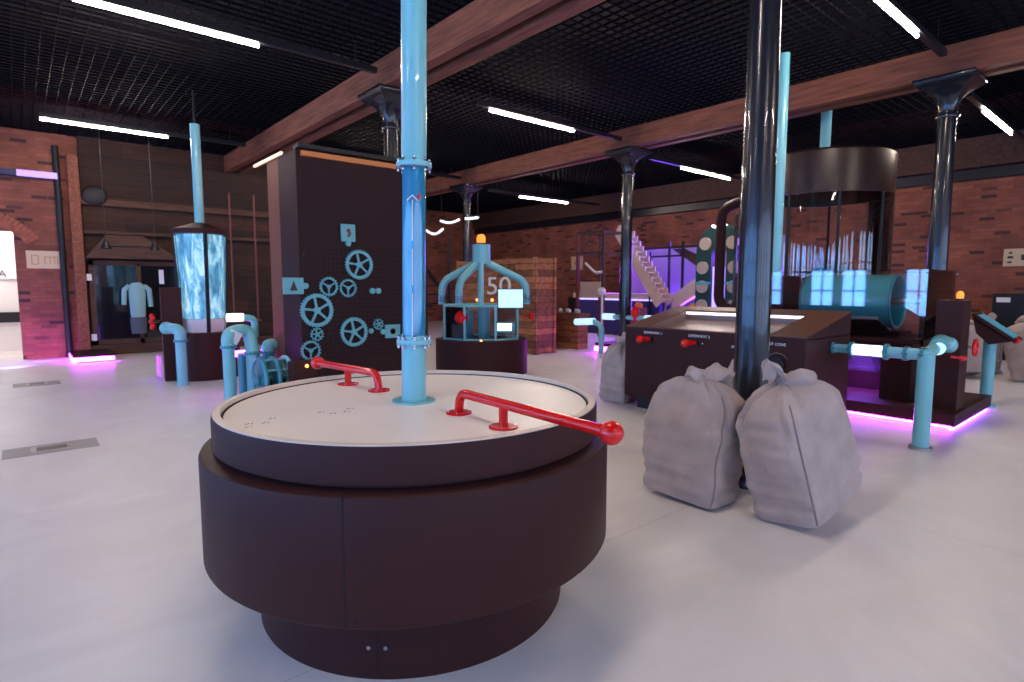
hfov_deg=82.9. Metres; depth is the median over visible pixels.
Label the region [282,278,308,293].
tile
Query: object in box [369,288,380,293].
gear
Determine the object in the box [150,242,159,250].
shade
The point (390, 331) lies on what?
tile
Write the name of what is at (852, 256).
trim
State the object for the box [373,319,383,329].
gear
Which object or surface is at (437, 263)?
wall
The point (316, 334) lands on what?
gear
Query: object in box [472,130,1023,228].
ceiling beam
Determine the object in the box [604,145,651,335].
column
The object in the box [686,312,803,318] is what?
light
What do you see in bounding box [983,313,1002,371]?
sack
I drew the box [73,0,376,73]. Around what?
ceiling light
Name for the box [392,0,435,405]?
pipe
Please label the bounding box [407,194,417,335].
print
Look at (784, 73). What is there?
ceiling pipe
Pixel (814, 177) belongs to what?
hood
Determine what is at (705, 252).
arch
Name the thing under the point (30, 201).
wall
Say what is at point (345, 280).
gear
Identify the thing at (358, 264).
gear
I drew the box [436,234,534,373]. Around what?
dome-shaped exhibit
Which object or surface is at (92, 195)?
wall speaker
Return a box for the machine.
[799,273,931,401]
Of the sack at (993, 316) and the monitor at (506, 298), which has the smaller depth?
the monitor at (506, 298)
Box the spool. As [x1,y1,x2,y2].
[251,355,290,389]
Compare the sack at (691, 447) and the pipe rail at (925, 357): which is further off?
the pipe rail at (925, 357)
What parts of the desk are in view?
knob, knob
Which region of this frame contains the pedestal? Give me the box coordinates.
[932,291,978,410]
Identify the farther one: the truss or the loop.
the truss
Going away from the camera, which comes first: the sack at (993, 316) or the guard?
the guard
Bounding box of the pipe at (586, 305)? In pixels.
[579,298,658,334]
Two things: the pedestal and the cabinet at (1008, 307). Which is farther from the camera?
the cabinet at (1008, 307)
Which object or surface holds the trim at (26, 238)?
attached to the wall at (30, 201)
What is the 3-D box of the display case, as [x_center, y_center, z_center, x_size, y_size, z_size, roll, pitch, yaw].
[-8.759,-0.910,13.623,1.950,1.900,0.080,-5,7,-40]
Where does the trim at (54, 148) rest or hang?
attached to the wall at (30, 201)
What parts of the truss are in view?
post, post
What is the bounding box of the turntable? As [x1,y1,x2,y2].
[198,356,623,679]
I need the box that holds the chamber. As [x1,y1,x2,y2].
[784,110,897,309]
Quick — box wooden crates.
[457,257,556,354]
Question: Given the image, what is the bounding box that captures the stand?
[971,312,1022,407]
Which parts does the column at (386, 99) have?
cap plate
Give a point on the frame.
(75, 201)
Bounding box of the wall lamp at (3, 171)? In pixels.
[0,168,56,178]
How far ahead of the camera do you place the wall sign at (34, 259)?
12.59 m
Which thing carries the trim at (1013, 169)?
attached to the wall at (987, 215)
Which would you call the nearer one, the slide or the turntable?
the turntable
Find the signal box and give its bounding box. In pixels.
[288,359,326,381]
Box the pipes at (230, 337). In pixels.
[220,313,277,400]
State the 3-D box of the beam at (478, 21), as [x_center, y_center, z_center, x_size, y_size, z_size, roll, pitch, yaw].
[0.051,-3.688,6.482,0.500,0.400,22.300,-5,7,-40]
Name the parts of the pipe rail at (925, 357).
leg, lever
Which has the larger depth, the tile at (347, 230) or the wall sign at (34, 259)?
the wall sign at (34, 259)
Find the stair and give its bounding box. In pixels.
[615,225,673,311]
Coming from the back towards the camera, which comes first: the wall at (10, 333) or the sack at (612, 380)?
the wall at (10, 333)
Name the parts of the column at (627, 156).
cap plate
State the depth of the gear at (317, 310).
7.60 m
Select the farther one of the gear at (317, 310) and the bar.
the bar
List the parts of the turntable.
knob, stem, stem, knob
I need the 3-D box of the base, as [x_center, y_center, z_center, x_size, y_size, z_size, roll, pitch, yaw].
[-0.553,0.258,10.567,1.660,0.620,1.280,0,5,0]
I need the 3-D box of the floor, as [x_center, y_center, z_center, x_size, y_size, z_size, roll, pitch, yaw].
[-2.348,0.644,11.049,23.200,0.200,32.300,-5,7,-40]
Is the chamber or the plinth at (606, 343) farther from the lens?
the plinth at (606, 343)
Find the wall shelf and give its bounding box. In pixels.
[0,312,19,322]
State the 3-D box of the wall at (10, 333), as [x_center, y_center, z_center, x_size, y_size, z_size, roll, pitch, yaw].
[-11.885,-1.314,13.128,4.200,3.300,2.100,-5,7,-40]
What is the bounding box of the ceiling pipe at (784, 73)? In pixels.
[772,52,790,275]
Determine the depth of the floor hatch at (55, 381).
9.42 m
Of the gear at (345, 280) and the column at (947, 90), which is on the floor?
the column at (947, 90)
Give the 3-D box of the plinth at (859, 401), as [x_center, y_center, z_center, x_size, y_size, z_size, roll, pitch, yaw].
[4.546,0.733,8.140,1.784,0.180,3.100,-5,7,-40]
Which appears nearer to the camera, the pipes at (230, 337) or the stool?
the pipes at (230, 337)
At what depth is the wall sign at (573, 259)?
22.50 m
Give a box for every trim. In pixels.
[0,213,38,243]
[51,145,72,356]
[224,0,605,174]
[238,0,563,169]
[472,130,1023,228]
[474,163,1023,234]
[794,250,864,288]
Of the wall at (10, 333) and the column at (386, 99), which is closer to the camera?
the column at (386, 99)
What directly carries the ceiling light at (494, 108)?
hanging from the grid
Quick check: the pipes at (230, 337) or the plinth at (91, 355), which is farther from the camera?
the plinth at (91, 355)
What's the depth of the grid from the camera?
9.53 m
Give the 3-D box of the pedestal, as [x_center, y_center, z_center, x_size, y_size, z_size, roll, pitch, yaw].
[5.105,0.106,6.648,0.340,1.355,0.374,-5,7,-40]
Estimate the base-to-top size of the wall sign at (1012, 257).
0.380 m
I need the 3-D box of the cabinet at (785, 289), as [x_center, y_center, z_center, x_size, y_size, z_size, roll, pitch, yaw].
[3.755,-0.183,8.634,0.518,1.550,0.750,-5,7,-40]
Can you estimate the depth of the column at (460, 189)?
16.77 m
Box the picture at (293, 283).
[290,280,297,290]
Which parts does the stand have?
post, screen frame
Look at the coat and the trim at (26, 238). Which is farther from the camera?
the coat
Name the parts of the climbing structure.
frame post, frame post, frame rail, frame post, panel, frame post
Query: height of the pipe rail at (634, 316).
1.155 m
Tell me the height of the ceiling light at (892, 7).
0.409 m
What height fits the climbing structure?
3.050 m
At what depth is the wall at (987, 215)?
14.36 m
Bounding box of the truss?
[425,236,453,336]
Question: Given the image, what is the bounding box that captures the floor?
[0,321,1023,681]
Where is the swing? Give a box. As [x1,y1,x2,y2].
[228,193,261,321]
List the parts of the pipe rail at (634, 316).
leg, pump handle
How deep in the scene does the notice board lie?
13.96 m
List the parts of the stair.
support post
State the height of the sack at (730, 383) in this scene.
0.930 m
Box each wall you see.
[0,86,313,359]
[0,231,22,351]
[426,210,476,320]
[477,92,1023,333]
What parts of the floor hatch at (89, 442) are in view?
hatch lid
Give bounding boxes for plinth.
[69,348,115,362]
[594,341,617,351]
[846,386,991,428]
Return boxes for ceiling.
[0,0,1023,192]
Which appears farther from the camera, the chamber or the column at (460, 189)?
the column at (460, 189)
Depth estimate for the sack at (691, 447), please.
4.19 m
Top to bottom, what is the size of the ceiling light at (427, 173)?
0.409 m
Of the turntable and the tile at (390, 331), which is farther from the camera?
the tile at (390, 331)
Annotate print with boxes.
[31,255,58,264]
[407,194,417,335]
[1007,252,1023,262]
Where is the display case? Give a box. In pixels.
[86,260,176,344]
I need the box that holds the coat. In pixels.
[121,283,152,333]
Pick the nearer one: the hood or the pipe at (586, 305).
the hood
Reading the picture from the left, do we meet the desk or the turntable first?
the turntable
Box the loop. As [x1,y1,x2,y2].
[714,197,740,307]
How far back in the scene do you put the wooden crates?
13.61 m
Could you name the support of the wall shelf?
attached to the wall at (10, 333)
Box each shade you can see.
[100,240,111,248]
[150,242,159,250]
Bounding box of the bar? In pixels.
[98,128,159,250]
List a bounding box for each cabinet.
[556,311,589,348]
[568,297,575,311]
[733,276,799,309]
[992,293,1023,360]
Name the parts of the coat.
overall leg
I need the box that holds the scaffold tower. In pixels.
[576,230,632,336]
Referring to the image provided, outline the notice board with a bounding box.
[0,268,16,278]
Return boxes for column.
[357,83,400,157]
[449,183,483,261]
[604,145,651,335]
[733,0,781,489]
[912,67,988,295]
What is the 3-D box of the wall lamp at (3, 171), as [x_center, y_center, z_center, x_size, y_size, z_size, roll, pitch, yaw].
[-10.685,-3.485,11.828,2.220,0.130,0.170,-5,7,-40]
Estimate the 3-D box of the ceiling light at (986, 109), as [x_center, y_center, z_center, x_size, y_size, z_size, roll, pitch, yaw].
[8.390,-3.934,9.868,4.800,0.639,0.080,-5,7,-40]
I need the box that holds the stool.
[631,302,646,322]
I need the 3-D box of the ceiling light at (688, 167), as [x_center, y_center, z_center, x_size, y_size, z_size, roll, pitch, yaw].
[4.812,-4.337,14.053,4.800,0.639,0.080,-5,7,-40]
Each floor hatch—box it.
[2,437,99,459]
[13,380,60,387]
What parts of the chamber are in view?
post, post, post, post, post, post, post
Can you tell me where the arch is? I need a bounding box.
[695,224,738,306]
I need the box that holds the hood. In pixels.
[784,146,897,207]
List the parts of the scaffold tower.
tower post, panel, tower rail, tower rail, tower post, dial post, tower post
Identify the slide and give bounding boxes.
[671,278,695,307]
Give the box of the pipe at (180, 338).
[159,322,188,385]
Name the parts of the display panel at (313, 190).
post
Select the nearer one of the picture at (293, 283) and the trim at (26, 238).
the picture at (293, 283)
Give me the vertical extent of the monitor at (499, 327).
0.180 m
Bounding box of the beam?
[426,26,1023,196]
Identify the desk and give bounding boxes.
[624,306,850,408]
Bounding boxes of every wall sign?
[26,250,59,268]
[571,256,582,269]
[1003,248,1023,265]
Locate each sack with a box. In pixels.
[599,332,636,403]
[642,363,745,509]
[724,359,769,387]
[736,358,861,527]
[966,319,982,374]
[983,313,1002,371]
[1002,315,1023,380]
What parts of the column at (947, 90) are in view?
cap plate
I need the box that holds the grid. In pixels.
[0,0,1023,214]
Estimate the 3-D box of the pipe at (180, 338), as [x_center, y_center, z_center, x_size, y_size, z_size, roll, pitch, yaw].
[-5.386,0.203,9.261,0.430,1.020,0.209,0,6,4]
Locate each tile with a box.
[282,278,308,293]
[340,224,354,245]
[380,324,399,337]
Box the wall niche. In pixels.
[76,135,273,353]
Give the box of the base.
[436,336,526,373]
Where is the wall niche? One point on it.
(125, 167)
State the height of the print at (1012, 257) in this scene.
0.240 m
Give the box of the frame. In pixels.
[65,155,273,353]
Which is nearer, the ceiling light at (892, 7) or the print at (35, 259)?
the ceiling light at (892, 7)
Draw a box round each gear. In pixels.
[300,293,333,326]
[300,340,320,358]
[310,327,323,340]
[319,277,338,296]
[339,279,356,296]
[340,317,367,346]
[344,250,372,279]
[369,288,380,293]
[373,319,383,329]
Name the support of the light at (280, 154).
attached to the display panel at (313, 190)
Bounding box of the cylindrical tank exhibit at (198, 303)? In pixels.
[148,90,239,381]
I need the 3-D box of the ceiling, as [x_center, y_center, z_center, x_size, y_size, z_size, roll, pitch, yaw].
[-1.149,-5.094,9.081,23.200,0.200,28.600,-5,7,-40]
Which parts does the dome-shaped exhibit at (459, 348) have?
frame post, glass, frame post, rim frame, frame post, frame post, crank knob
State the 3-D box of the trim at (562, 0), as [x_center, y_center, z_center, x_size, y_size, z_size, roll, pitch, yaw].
[0.051,-3.733,6.478,0.160,0.290,22.300,-5,7,-40]
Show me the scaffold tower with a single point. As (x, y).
(586, 289)
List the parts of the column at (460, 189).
cap plate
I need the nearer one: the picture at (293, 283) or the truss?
the picture at (293, 283)
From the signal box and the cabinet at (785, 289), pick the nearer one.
the signal box
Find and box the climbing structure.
[573,241,725,334]
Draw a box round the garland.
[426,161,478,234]
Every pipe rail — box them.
[574,306,650,357]
[830,334,966,451]
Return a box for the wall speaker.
[81,186,106,205]
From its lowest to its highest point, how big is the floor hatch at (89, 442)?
0.010 m
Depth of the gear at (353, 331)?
7.96 m
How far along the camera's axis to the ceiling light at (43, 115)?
10.93 m
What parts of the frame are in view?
post, rail, rail, rail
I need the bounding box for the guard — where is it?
[772,269,957,347]
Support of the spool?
on the floor
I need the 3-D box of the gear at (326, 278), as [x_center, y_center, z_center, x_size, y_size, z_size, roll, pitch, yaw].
[-2.437,-0.722,7.705,0.260,0.260,0.054,-5,7,-40]
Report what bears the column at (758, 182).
on the floor
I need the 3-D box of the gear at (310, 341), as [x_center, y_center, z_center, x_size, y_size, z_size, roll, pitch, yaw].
[-2.643,0.126,7.611,0.270,0.270,0.054,-5,7,-40]
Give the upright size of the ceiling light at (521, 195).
0.639 m
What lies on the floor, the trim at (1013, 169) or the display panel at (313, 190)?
the display panel at (313, 190)
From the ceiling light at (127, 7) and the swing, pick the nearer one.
the ceiling light at (127, 7)
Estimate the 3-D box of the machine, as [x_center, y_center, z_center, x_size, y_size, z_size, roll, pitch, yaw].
[4.775,-0.131,7.968,1.170,1.574,1.570,-5,7,-40]
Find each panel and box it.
[253,142,401,376]
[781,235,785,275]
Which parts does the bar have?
rod, rod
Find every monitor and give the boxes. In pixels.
[494,322,514,332]
[497,289,523,307]
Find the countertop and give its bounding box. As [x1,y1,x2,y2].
[556,311,589,316]
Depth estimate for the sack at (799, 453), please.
3.78 m
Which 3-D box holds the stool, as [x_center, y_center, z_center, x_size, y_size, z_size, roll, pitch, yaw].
[3.649,-0.565,16.719,0.560,1.120,0.560,-5,7,-40]
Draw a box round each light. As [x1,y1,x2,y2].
[39,101,245,146]
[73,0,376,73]
[253,151,282,167]
[426,168,460,178]
[474,99,621,140]
[488,182,599,205]
[649,149,741,180]
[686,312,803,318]
[874,0,947,56]
[965,91,1023,144]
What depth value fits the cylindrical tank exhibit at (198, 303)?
9.75 m
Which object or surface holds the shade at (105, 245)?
hanging from the bar
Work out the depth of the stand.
7.55 m
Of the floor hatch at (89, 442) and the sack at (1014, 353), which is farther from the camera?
the sack at (1014, 353)
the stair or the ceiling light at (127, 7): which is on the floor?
the stair

